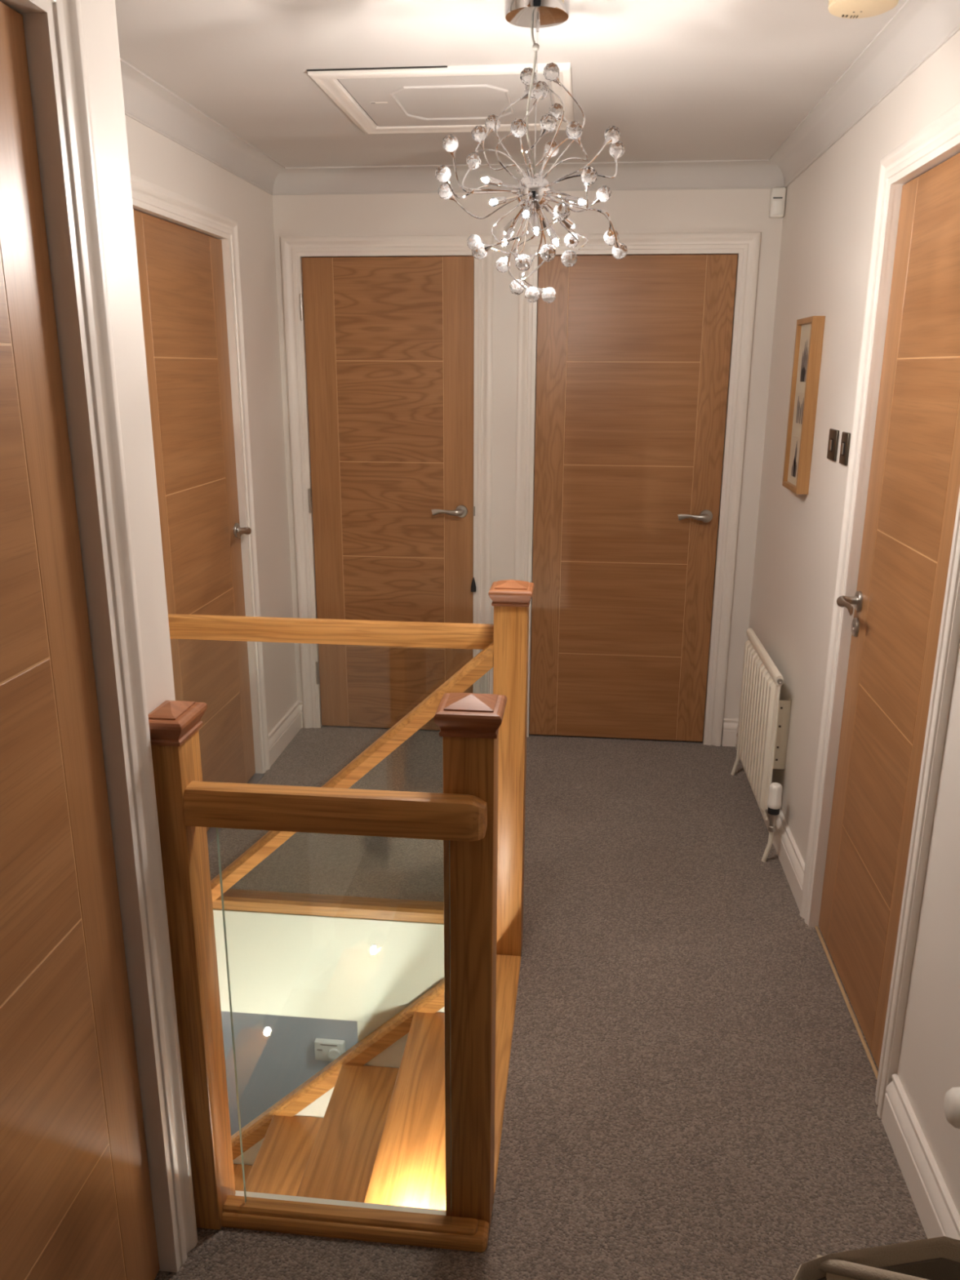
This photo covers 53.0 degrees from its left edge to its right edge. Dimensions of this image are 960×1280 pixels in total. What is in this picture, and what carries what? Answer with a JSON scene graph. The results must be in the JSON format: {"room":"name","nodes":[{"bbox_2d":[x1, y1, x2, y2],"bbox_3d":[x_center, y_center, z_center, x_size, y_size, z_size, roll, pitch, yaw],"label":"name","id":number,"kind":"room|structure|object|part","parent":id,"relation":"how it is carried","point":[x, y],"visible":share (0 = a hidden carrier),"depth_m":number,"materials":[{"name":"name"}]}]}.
{"room":"upstairs landing","nodes":[
{"label":"upstairs landing","id":0,"kind":"room"},
{"bbox_2d":[80,0,175,714],"bbox_3d":[-0.684,0.232,0.712,0.110,2.300,1.932,2,16,6],"label":"wall","id":1,"kind":"structure","parent":0,"point":[100,25],"depth_m":1.45,"materials":[{"name":"beige paint"}]},
{"bbox_2d":[0,1,159,1279],"bbox_3d":[-0.629,0.280,1.101,0.035,1.980,0.760,2,16,6],"label":"door","id":2,"kind":"structure","parent":1,"relation":"in","point":[76,1202],"depth_m":1.31,"materials":[{"name":"brown wood"}]},
{"bbox_3d":[-0.628,0.279,1.105,0.035,1.980,0.532,2,16,6],"label":"panel","id":3,"kind":"part","parent":2,"relation":"part of","materials":[{"name":"brown wood"}]},
{"bbox_2d":[0,0,171,1271],"bbox_3d":[-0.646,0.280,1.103,0.110,1.995,0.773,2,16,6],"label":"trim","id":4,"kind":"structure","parent":1,"relation":"attached to","point":[31,19],"depth_m":1.39,"materials":[{"name":"white"}]},
{"bbox_2d":[20,0,197,1272],"bbox_3d":[-0.580,0.249,1.087,0.022,2.065,0.913,2,16,6],"label":"trim","id":5,"kind":"structure","parent":1,"relation":"attached to","point":[60,20],"depth_m":1.41,"materials":[{"name":"white"}]},
{"bbox_2d":[124,115,297,733],"bbox_3d":[-0.959,-0.372,3.340,0.110,2.570,1.598,2,16,6],"label":"wall","id":6,"kind":"structure","parent":0,"point":[155,158],"depth_m":3.72,"materials":[{"name":"beige paint"}]},
{"bbox_2d":[133,208,255,831],"bbox_3d":[-0.919,-0.319,3.216,0.097,1.980,0.759,2,16,6],"label":"door","id":7,"kind":"structure","parent":6,"relation":"in","point":[180,268],"depth_m":3.18,"materials":[{"name":"brown wood"}]},
{"bbox_3d":[-0.859,-0.388,3.485,0.036,0.028,0.131,2,16,6],"label":"lever","id":8,"kind":"part","parent":7,"relation":"part of","materials":[{"name":"silver metal"}]},
{"bbox_2d":[129,173,270,773],"bbox_3d":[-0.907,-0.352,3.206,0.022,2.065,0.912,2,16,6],"label":"trim","id":9,"kind":"structure","parent":6,"relation":"attached to","point":[147,196],"depth_m":3.45,"materials":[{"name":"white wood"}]},
{"bbox_2d":[206,773,264,845],"bbox_3d":[-0.926,0.638,3.487,0.052,0.006,0.764,2,16,6],"label":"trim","id":10,"kind":"structure","parent":6,"relation":"attached to","point":[211,833],"depth_m":3.39,"materials":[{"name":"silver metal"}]},
{"bbox_2d":[268,700,303,766],"bbox_3d":[-0.835,0.396,4.133,0.026,0.122,0.467,2,16,6],"label":"baseboard","id":11,"kind":"structure","parent":6,"relation":"attached to","point":[289,726],"depth_m":4.13,"materials":[{"name":"white wood"}]},
{"bbox_2d":[120,0,959,195],"bbox_3d":[-0.946,-1.183,1.639,3.709,0.084,4.413,2,16,6],"label":"trim","id":12,"kind":"structure","parent":6,"relation":"attached to","point":[918,28],"depth_m":3.22,"materials":[{"name":"grey paint"}]},
{"bbox_2d":[221,1011,357,1136],"bbox_3d":[-0.850,1.948,4.145,3.600,2.330,0.100,2,16,6],"label":"wall","id":13,"kind":"structure","parent":0,"point":[275,1055],"depth_m":4.03,"materials":[{"name":"grey paint"}]},
{"bbox_2d":[314,1038,345,1061],"bbox_3d":[-0.620,1.696,3.975,0.124,0.090,0.038,2,16,6],"label":"thermostat","id":14,"kind":"object","parent":13,"relation":"attached to","point":[329,1050],"visible":0.84,"depth_m":3.96,"materials":[{"name":"grey plastic"}]},
{"bbox_2d":[213,909,493,1213],"bbox_3d":[-0.077,2.069,3.126,1.848,2.656,0.100,2,16,6],"label":"wall","id":15,"kind":"structure","parent":0,"point":[352,969],"depth_m":2.80,"materials":[{"name":"white paint"}]},
{"bbox_2d":[115,0,906,167],"bbox_3d":[-0.945,-1.271,1.613,3.929,0.100,4.633,2,16,6],"label":"ceiling","id":16,"kind":"structure","parent":0,"point":[679,80],"depth_m":2.37,"materials":[{"name":"grey paint"}]},
{"bbox_2d":[306,62,573,133],"bbox_3d":[-0.074,-1.524,2.735,0.670,0.016,0.649,2,16,6],"label":"hatch","id":17,"kind":"object","parent":16,"relation":"attached to","point":[420,99],"visible":0.89,"depth_m":2.66,"materials":[{"name":"white"}]},
{"bbox_3d":[-0.073,-1.529,2.735,0.549,0.005,0.525,2,16,6],"label":"hatch panel","id":18,"kind":"part","parent":17,"relation":"part of","materials":[{"name":"grey paint"}]},
{"bbox_3d":[-0.074,-1.523,2.737,0.326,0.005,0.355,2,16,6],"label":"moulding","id":19,"kind":"part","parent":17,"relation":"part of","materials":[{"name":"grey paint"}]},
{"bbox_2d":[435,0,627,302],"bbox_3d":[0.105,-1.001,1.959,0.406,0.597,0.311,2,16,6],"label":"chandelier","id":20,"kind":"object","parent":16,"relation":"hanging from","point":[533,192],"visible":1,"depth_m":1.95,"materials":[{"name":"silver metal"}]},
{"bbox_3d":[0.000,-0.938,2.000,0.159,0.035,0.057,-2,16,-8],"label":"arm","id":21,"kind":"part","parent":20,"relation":"part of","materials":[{"name":"silver metal"}]},
{"bbox_3d":[0.020,-0.932,2.062,0.172,0.048,0.059,6,17,20],"label":"arm","id":22,"kind":"part","parent":20,"relation":"part of","materials":[{"name":"silver metal"}]},
{"bbox_3d":[0.010,-0.966,1.990,0.144,0.084,0.063,2,16,6],"label":"arm","id":23,"kind":"part","parent":20,"relation":"part of","materials":[{"name":"silver metal"}]},
{"bbox_3d":[0.012,-0.922,1.930,0.020,0.009,0.009,0,14,-29],"label":"bulb","id":24,"kind":"part","parent":20,"relation":"part of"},
{"bbox_3d":[0.010,-0.971,2.015,0.064,0.079,0.150,-14,21,-40],"label":"arm","id":25,"kind":"part","parent":20,"relation":"part of","materials":[{"name":"silver metal"}]},
{"bbox_3d":[0.026,-0.865,1.902,0.008,0.008,0.020,14,35,40],"label":"bulb","id":26,"kind":"part","parent":20,"relation":"part of","materials":[{"name":"white glass"}]},
{"bbox_3d":[0.046,-1.018,2.014,0.116,0.118,0.098,2,16,6],"label":"arm","id":27,"kind":"part","parent":20,"relation":"part of","materials":[{"name":"silver metal"}]},
{"bbox_3d":[0.048,-0.924,1.946,0.078,0.021,0.018,-6,17,-22],"label":"lamp stem","id":28,"kind":"part","parent":20,"relation":"part of","materials":[{"name":"silver metal"}]},
{"bbox_3d":[0.060,-1.011,2.039,0.144,0.099,0.042,13,20,38],"label":"arm","id":29,"kind":"part","parent":20,"relation":"part of","materials":[{"name":"silver metal"}]},
{"bbox_3d":[0.067,-0.882,2.081,0.143,0.088,0.054,12,20,36],"label":"arm","id":30,"kind":"part","parent":20,"relation":"part of","materials":[{"name":"silver metal"}]},
{"bbox_3d":[0.055,-0.883,1.935,0.018,0.035,0.095,12,20,36],"label":"lamp stem","id":31,"kind":"part","parent":20,"relation":"part of","materials":[{"name":"silver metal"}]},
{"bbox_3d":[0.057,-0.830,1.947,0.065,0.128,0.097,2,16,6],"label":"arm","id":32,"kind":"part","parent":20,"relation":"part of","materials":[{"name":"silver metal"}]},
{"bbox_3d":[0.073,-0.831,1.929,0.125,0.103,0.063,-10,19,-32],"label":"arm","id":33,"kind":"part","parent":20,"relation":"part of","materials":[{"name":"silver metal"}]},
{"bbox_3d":[0.076,-0.954,1.907,0.077,0.095,0.053,-11,19,-35],"label":"arm","id":34,"kind":"part","parent":20,"relation":"part of","materials":[{"name":"silver metal"}]},
{"bbox_3d":[0.066,-1.038,1.990,0.073,0.178,0.044,2,16,6],"label":"arm","id":35,"kind":"part","parent":20,"relation":"part of","materials":[{"name":"silver metal"}]},
{"bbox_3d":[0.074,-0.897,2.052,0.018,0.054,0.082,-7,17,-23],"label":"lamp stem","id":36,"kind":"part","parent":20,"relation":"part of","materials":[{"name":"silver metal"}]},
{"bbox_3d":[0.069,-0.846,1.960,0.050,0.084,0.063,2,16,6],"label":"lamp stem","id":37,"kind":"part","parent":20,"relation":"part of","materials":[{"name":"silver metal"}]},
{"bbox_3d":[0.081,-0.813,2.016,0.063,0.170,0.022,15,21,41],"label":"arm","id":38,"kind":"part","parent":20,"relation":"part of","materials":[{"name":"silver metal"}]},
{"bbox_3d":[0.103,-0.874,2.080,0.053,0.102,0.114,-10,19,-33],"label":"arm","id":39,"kind":"part","parent":20,"relation":"part of","materials":[{"name":"silver metal"}]},
{"bbox_3d":[0.089,-0.828,1.874,0.009,0.009,0.020,3,40,9],"label":"bulb","id":40,"kind":"part","parent":20,"relation":"part of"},
{"bbox_3d":[0.095,-0.861,1.916,0.018,0.056,0.106,2,16,6],"label":"lamp stem","id":41,"kind":"part","parent":20,"relation":"part of","materials":[{"name":"silver metal"}]},
{"bbox_3d":[0.097,-0.826,1.937,0.046,0.115,0.102,-4,16,-13],"label":"arm","id":42,"kind":"part","parent":20,"relation":"part of","materials":[{"name":"silver metal"}]},
{"bbox_3d":[0.101,-1.000,1.906,0.044,0.144,0.086,2,16,6],"label":"arm","id":43,"kind":"part","parent":20,"relation":"part of","materials":[{"name":"silver metal"}]},
{"bbox_3d":[0.100,-1.004,2.052,0.061,0.084,0.129,7,17,22],"label":"arm","id":44,"kind":"part","parent":20,"relation":"part of","materials":[{"name":"silver metal"}]},
{"bbox_3d":[0.117,-0.821,2.041,0.057,0.172,0.027,15,21,41],"label":"arm","id":45,"kind":"part","parent":20,"relation":"part of","materials":[{"name":"silver metal"}]},
{"bbox_3d":[0.126,-0.840,2.061,0.066,0.152,0.066,-6,17,-21],"label":"arm","id":46,"kind":"part","parent":20,"relation":"part of","materials":[{"name":"silver metal"}]},
{"bbox_3d":[0.116,-0.862,1.974,0.019,0.048,0.028,2,16,6],"label":"lamp stem","id":47,"kind":"part","parent":20,"relation":"part of","materials":[{"name":"silver metal"}]},
{"bbox_3d":[0.113,-0.958,1.900,0.045,0.074,0.103,2,16,6],"label":"arm","id":48,"kind":"part","parent":20,"relation":"part of","materials":[{"name":"silver metal"}]},
{"bbox_3d":[0.114,-0.852,1.909,0.041,0.085,0.123,-7,17,-25],"label":"arm","id":49,"kind":"part","parent":20,"relation":"part of","materials":[{"name":"silver metal"}]},
{"bbox_3d":[0.135,-0.909,2.060,0.018,0.043,0.086,3,16,11],"label":"lamp stem","id":50,"kind":"part","parent":20,"relation":"part of","materials":[{"name":"silver metal"}]},
{"bbox_3d":[0.136,-1.038,1.947,0.071,0.186,0.021,7,17,23],"label":"arm","id":51,"kind":"part","parent":20,"relation":"part of","materials":[{"name":"silver metal"}]},
{"bbox_3d":[0.141,-0.847,1.964,0.045,0.078,0.047,2,16,6],"label":"lamp stem","id":52,"kind":"part","parent":20,"relation":"part of","materials":[{"name":"silver metal"}]},
{"bbox_3d":[0.169,-1.024,1.989,0.059,0.138,0.108,8,18,27],"label":"arm","id":53,"kind":"part","parent":20,"relation":"part of","materials":[{"name":"silver metal"}]},
{"bbox_3d":[0.154,-0.809,1.957,0.009,0.020,0.009,-12,-16,-36],"label":"bulb","id":54,"kind":"part","parent":20,"relation":"part of","materials":[{"name":"white glass"}]},
{"bbox_3d":[0.168,-0.899,2.037,0.018,0.047,0.085,15,22,42],"label":"lamp stem","id":55,"kind":"part","parent":20,"relation":"part of","materials":[{"name":"silver metal"}]},
{"bbox_3d":[0.186,-0.878,2.035,0.054,0.071,0.123,11,19,33],"label":"arm","id":56,"kind":"part","parent":20,"relation":"part of","materials":[{"name":"silver metal"}]},
{"bbox_3d":[0.173,-0.891,1.953,0.080,0.029,0.018,12,20,36],"label":"lamp stem","id":57,"kind":"part","parent":20,"relation":"part of","materials":[{"name":"silver metal"}]},
{"bbox_3d":[0.176,-0.958,1.918,0.049,0.065,0.123,-9,18,-29],"label":"arm","id":58,"kind":"part","parent":20,"relation":"part of","materials":[{"name":"silver metal"}]},
{"bbox_3d":[0.172,-0.831,1.953,0.097,0.114,0.098,2,16,6],"label":"arm","id":59,"kind":"part","parent":20,"relation":"part of","materials":[{"name":"silver metal"}]},
{"bbox_3d":[0.172,-1.035,1.951,0.088,0.190,0.027,-2,16,-9],"label":"arm","id":60,"kind":"part","parent":20,"relation":"part of","materials":[{"name":"silver metal"}]},
{"bbox_3d":[0.186,-0.883,1.926,0.038,0.048,0.136,-10,19,-31],"label":"arm","id":61,"kind":"part","parent":20,"relation":"part of","materials":[{"name":"silver metal"}]},
{"bbox_3d":[0.183,-0.942,2.060,0.153,0.043,0.052,-7,17,-25],"label":"arm","id":62,"kind":"part","parent":20,"relation":"part of","materials":[{"name":"silver metal"}]},
{"bbox_3d":[0.184,-0.945,1.899,0.141,0.086,0.062,6,17,21],"label":"arm","id":63,"kind":"part","parent":20,"relation":"part of","materials":[{"name":"silver metal"}]},
{"bbox_3d":[0.203,-0.878,1.932,0.020,0.008,0.008,25,26,27],"label":"bulb","id":64,"kind":"part","parent":20,"relation":"part of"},
{"bbox_3d":[0.218,-0.875,1.983,0.150,0.071,0.063,-4,16,-16],"label":"arm","id":65,"kind":"part","parent":20,"relation":"part of","materials":[{"name":"silver metal"}]},
{"bbox_3d":[0.207,-0.848,1.944,0.161,0.102,0.069,2,16,6],"label":"arm","id":66,"kind":"part","parent":20,"relation":"part of","materials":[{"name":"silver metal"}]},
{"bbox_3d":[0.220,-0.964,1.967,0.156,0.073,0.053,-4,16,-15],"label":"arm","id":67,"kind":"part","parent":20,"relation":"part of","materials":[{"name":"silver metal"}]},
{"bbox_2d":[827,0,898,18],"bbox_3d":[0.764,-1.277,1.919,0.132,0.039,0.132,2,16,6],"label":"smoke detector","id":68,"kind":"object","parent":16,"relation":"attached to","point":[848,9],"visible":1,"depth_m":1.92,"materials":[{"name":"beige plastic"}]},
{"bbox_2d":[271,188,782,744],"bbox_3d":[0.161,-0.698,4.015,2.178,2.300,0.110,2,16,6],"label":"wall","id":69,"kind":"structure","parent":0,"point":[735,210],"depth_m":3.76,"materials":[{"name":"beige paint"}]},
{"bbox_2d":[280,234,493,728],"bbox_3d":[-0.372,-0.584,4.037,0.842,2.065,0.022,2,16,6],"label":"trim","id":70,"kind":"structure","parent":69,"relation":"attached to","point":[292,247],"depth_m":3.92,"materials":[{"name":"white"}]},
{"bbox_2d":[299,256,475,730],"bbox_3d":[-0.369,-0.551,4.046,0.716,1.980,0.097,2,16,6],"label":"door","id":71,"kind":"structure","parent":69,"relation":"in","point":[389,341],"depth_m":4.01,"materials":[{"name":"brown wood"}]},
{"bbox_3d":[-0.368,-0.560,4.076,0.443,1.980,0.035,2,16,6],"label":"panel","id":72,"kind":"part","parent":71,"relation":"part of","materials":[{"name":"brown wood"}]},
{"bbox_3d":[-0.135,-0.529,3.994,0.131,0.028,0.036,2,16,6],"label":"lever","id":73,"kind":"part","parent":71,"relation":"part of","materials":[{"name":"silver metal"}]},
{"bbox_2d":[528,254,737,742],"bbox_3d":[0.596,-0.519,3.948,0.755,1.980,0.097,2,16,6],"label":"door","id":74,"kind":"structure","parent":69,"relation":"in","point":[633,353],"depth_m":3.93,"materials":[{"name":"brown wood"}]},
{"bbox_3d":[0.864,-0.495,3.893,0.131,0.028,0.036,2,16,6],"label":"lever","id":75,"kind":"part","parent":74,"relation":"part of","materials":[{"name":"silver metal"}]},
{"bbox_2d":[514,231,760,746],"bbox_3d":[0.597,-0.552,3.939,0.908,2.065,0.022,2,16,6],"label":"trim","id":76,"kind":"structure","parent":69,"relation":"attached to","point":[746,244],"depth_m":3.83,"materials":[{"name":"white"}]},
{"bbox_2d":[768,186,786,217],"bbox_3d":[1.101,-1.619,3.568,0.052,0.102,0.048,2,16,6],"label":"sensor","id":77,"kind":"object","parent":69,"relation":"attached to","point":[777,197],"visible":1,"depth_m":3.55,"materials":[{"name":"white plastic"}]},
{"bbox_2d":[154,724,927,1279],"bbox_3d":[-0.083,1.018,2.189,2.018,0.012,4.463,2,16,6],"label":"floor","id":78,"kind":"structure","parent":0,"point":[691,1083],"depth_m":2.34,"materials":[{"name":"carpet"}]},
{"bbox_2d":[147,692,506,1252],"bbox_3d":[-0.256,0.596,1.718,0.586,1.055,0.165,2,16,6],"label":"balustrade","id":79,"kind":"object","parent":78,"relation":"on","point":[464,816],"visible":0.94,"depth_m":1.66,"materials":[{"name":"brown wood"}]},
{"bbox_3d":[-0.511,0.629,1.727,0.056,0.984,0.086,2,16,6],"label":"newel post","id":80,"kind":"part","parent":79,"relation":"part of","materials":[{"name":"brown wood"}]},
{"bbox_3d":[-0.248,0.695,1.707,0.395,0.811,0.009,2,16,6],"label":"glass panel","id":81,"kind":"part","parent":79,"relation":"part of","materials":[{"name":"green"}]},
{"bbox_3d":[-0.237,0.277,1.580,0.494,0.062,0.058,2,16,6],"label":"handrail","id":82,"kind":"part","parent":79,"relation":"part of","materials":[{"name":"brown wood"}]},
{"bbox_3d":[-0.236,1.102,1.818,0.503,0.026,0.046,2,16,6],"label":"rail","id":83,"kind":"part","parent":79,"relation":"part of","materials":[{"name":"brown wood"}]},
{"bbox_3d":[-0.017,0.623,1.728,0.084,0.999,0.085,2,16,6],"label":"newel post","id":84,"kind":"part","parent":79,"relation":"part of","materials":[{"name":"brown wood"}]},
{"bbox_2d":[235,1190,445,1215],"bbox_3d":[-0.301,1.107,1.869,0.476,0.012,0.041,2,16,6],"label":"trim ledge","id":85,"kind":"object","parent":78,"relation":"on","point":[399,1208],"visible":0.07,"depth_m":1.88,"materials":[{"name":"white paint"}]},
{"bbox_2d":[792,1235,959,1279],"bbox_3d":[0.535,1.063,1.098,0.388,0.500,0.442,2,16,6],"label":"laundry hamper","id":86,"kind":"object","parent":78,"relation":"on","point":[938,1258],"visible":1,"depth_m":1.23,"materials":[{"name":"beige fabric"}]},
{"bbox_3d":[-0.476,0.807,2.807,1.035,0.056,0.044,2,16,6],"label":"curb","id":87,"kind":"object","parent":78,"relation":"on","visible":0},
{"bbox_2d":[168,613,493,924],"bbox_3d":[-0.475,0.363,2.673,1.035,0.870,0.060,2,16,6],"label":"balustrade","id":88,"kind":"object","parent":87,"relation":"on","point":[198,627],"visible":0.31,"depth_m":2.56,"materials":[{"name":"brown wood"}]},
{"bbox_3d":[-0.477,0.763,2.786,1.035,0.038,0.060,2,16,6],"label":"rail","id":89,"kind":"part","parent":88,"relation":"part of","materials":[{"name":"brown wood"}]},
{"bbox_3d":[-0.473,-0.027,2.560,1.035,0.059,0.051,2,16,6],"label":"handrail","id":90,"kind":"part","parent":88,"relation":"part of","materials":[{"name":"brown wood"}]},
{"bbox_2d":[748,30,959,1215],"bbox_3d":[0.948,-0.053,1.746,0.110,2.300,4.413,2,16,6],"label":"wall","id":91,"kind":"structure","parent":0,"point":[828,217],"depth_m":2.76,"materials":[{"name":"beige paint"}]},
{"bbox_2d":[730,627,791,862],"bbox_3d":[1.011,0.342,3.438,0.080,0.623,0.746,2,16,6],"label":"radiator","id":92,"kind":"object","parent":91,"relation":"attached to","point":[763,726],"visible":1,"depth_m":3.26,"materials":[{"name":"white metal"}]},
{"bbox_3d":[0.987,0.286,3.450,0.025,0.498,0.590,2,16,6],"label":"panel","id":93,"kind":"part","parent":92,"relation":"part of","materials":[{"name":"white metal"}]},
{"bbox_3d":[0.995,0.051,3.384,0.025,0.034,0.594,2,16,6],"label":"rail","id":94,"kind":"part","parent":92,"relation":"part of","materials":[{"name":"white metal"}]},
{"bbox_2d":[721,718,804,911],"bbox_3d":[1.015,0.578,3.521,0.075,0.122,1.342,2,16,6],"label":"baseboard","id":95,"kind":"structure","parent":91,"relation":"attached to","point":[792,862],"depth_m":3.14,"materials":[{"name":"white wood"}]},
{"bbox_2d":[782,315,825,494],"bbox_3d":[1.034,-0.750,3.088,0.036,0.536,0.233,2,16,6],"label":"picture frame","id":96,"kind":"object","parent":91,"relation":"attached to","point":[809,336],"visible":1,"depth_m":3.04,"materials":[{"name":"brown wood"}]},
{"bbox_2d":[789,435,799,479],"bbox_3d":[1.027,-0.592,3.134,0.001,0.132,0.132,2,16,6],"label":"photo","id":97,"kind":"object","parent":96,"relation":"attached to","point":[796,439],"depth_m":3.15,"materials":[{"name":"grey paper"}]},
{"bbox_2d":[794,392,804,426],"bbox_3d":[1.028,-0.741,3.091,0.001,0.102,0.132,2,16,6],"label":"photo","id":98,"kind":"object","parent":96,"relation":"attached to","point":[799,402],"depth_m":3.11,"materials":[{"name":"grey paper"}]},
{"bbox_2d":[798,336,809,383],"bbox_3d":[1.029,-0.885,3.051,0.001,0.142,0.132,2,16,6],"label":"photo","id":99,"kind":"object","parent":96,"relation":"on","point":[805,340],"depth_m":3.06,"materials":[{"name":"grey paper"}]},
{"bbox_2d":[826,428,839,461],"bbox_3d":[1.005,-0.557,2.750,0.012,0.086,0.086,2,16,6],"label":"light switch","id":100,"kind":"object","parent":91,"relation":"attached to","point":[833,436],"visible":1,"depth_m":2.73,"materials":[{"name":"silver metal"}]},
{"bbox_2d":[839,431,850,465],"bbox_3d":[0.991,-0.522,2.623,0.012,0.086,0.066,2,16,6],"label":"light switch","id":101,"kind":"object","parent":91,"relation":"attached to","point":[846,437],"visible":0.99,"depth_m":2.61,"materials":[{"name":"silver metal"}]},
{"bbox_2d":[814,925,878,1080],"bbox_3d":[0.946,0.929,2.490,0.009,0.006,0.681,2,16,6],"label":"trim","id":102,"kind":"structure","parent":91,"relation":"attached to","point":[859,1031],"depth_m":2.46,"materials":[{"name":"beige wood"}]},
{"bbox_2d":[800,102,959,1118],"bbox_3d":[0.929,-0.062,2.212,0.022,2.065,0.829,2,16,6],"label":"trim","id":103,"kind":"structure","parent":91,"relation":"attached to","point":[941,135],"depth_m":2.14,"materials":[{"name":"white"}]},
{"bbox_2d":[818,152,959,1068],"bbox_3d":[0.943,-0.029,2.220,0.097,1.980,0.676,2,16,6],"label":"door","id":104,"kind":"structure","parent":91,"relation":"in","point":[914,481],"depth_m":2.21,"materials":[{"name":"brown wood"}]},
{"bbox_3d":[0.938,-0.089,2.455,0.036,0.028,0.131,2,16,6],"label":"lever","id":105,"kind":"part","parent":104,"relation":"part of","materials":[{"name":"silver metal"}]},
{"bbox_3d":[0.984,-0.034,2.526,0.008,0.050,0.050,2,16,6],"label":"keyhole plate","id":106,"kind":"part","parent":104,"relation":"part of","materials":[{"name":"silver metal"}]},
{"bbox_2d":[881,1073,959,1239],"bbox_3d":[0.763,1.287,1.007,0.019,0.122,2.234,2,16,6],"label":"baseboard","id":107,"kind":"structure","parent":91,"relation":"attached to","point":[939,1215],"depth_m":1.88,"materials":[{"name":"white wood"}]},
{"bbox_2d":[943,1087,959,1128],"bbox_3d":[0.828,0.816,1.632,0.048,0.086,0.146,2,16,6],"label":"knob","id":108,"kind":"object","parent":91,"relation":"attached to","point":[952,1097],"visible":1,"depth_m":1.66,"materials":[{"name":"white plastic"}]},
{"bbox_3d":[-0.958,3.376,3.556,3.600,0.100,2.020,2,16,6],"label":"floor","id":109,"kind":"structure","parent":0,"visible":0},
{"bbox_2d":[232,954,520,1215],"bbox_3d":[-1.274,2.191,2.772,2.696,2.604,0.893,2,16,6],"label":"staircase","id":110,"kind":"structure","parent":109,"relation":"on","point":[377,1136],"depth_m":2.52,"materials":[{"name":"brown wood"}]},
{"bbox_2d":[210,579,534,1159],"bbox_3d":[-1.007,1.314,2.963,2.284,3.122,0.110,2,16,6],"label":"balustrade","id":111,"kind":"object","parent":110,"relation":"on","point":[508,652],"visible":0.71,"depth_m":2.57,"materials":[{"name":"brown wood"}]},
{"bbox_3d":[-1.060,1.821,3.091,2.186,2.077,0.056,2,16,6],"label":"rail","id":112,"kind":"part","parent":111,"relation":"part of","materials":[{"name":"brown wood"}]},
{"bbox_3d":[-1.055,0.963,2.862,2.186,2.071,0.066,2,16,6],"label":"handrail","id":113,"kind":"part","parent":111,"relation":"part of","materials":[{"name":"brown wood"}]},
{"bbox_3d":[0.078,0.518,2.618,0.084,1.280,0.085,2,16,6],"label":"newel post","id":114,"kind":"part","parent":111,"relation":"part of","materials":[{"name":"brown wood"}]}
]}

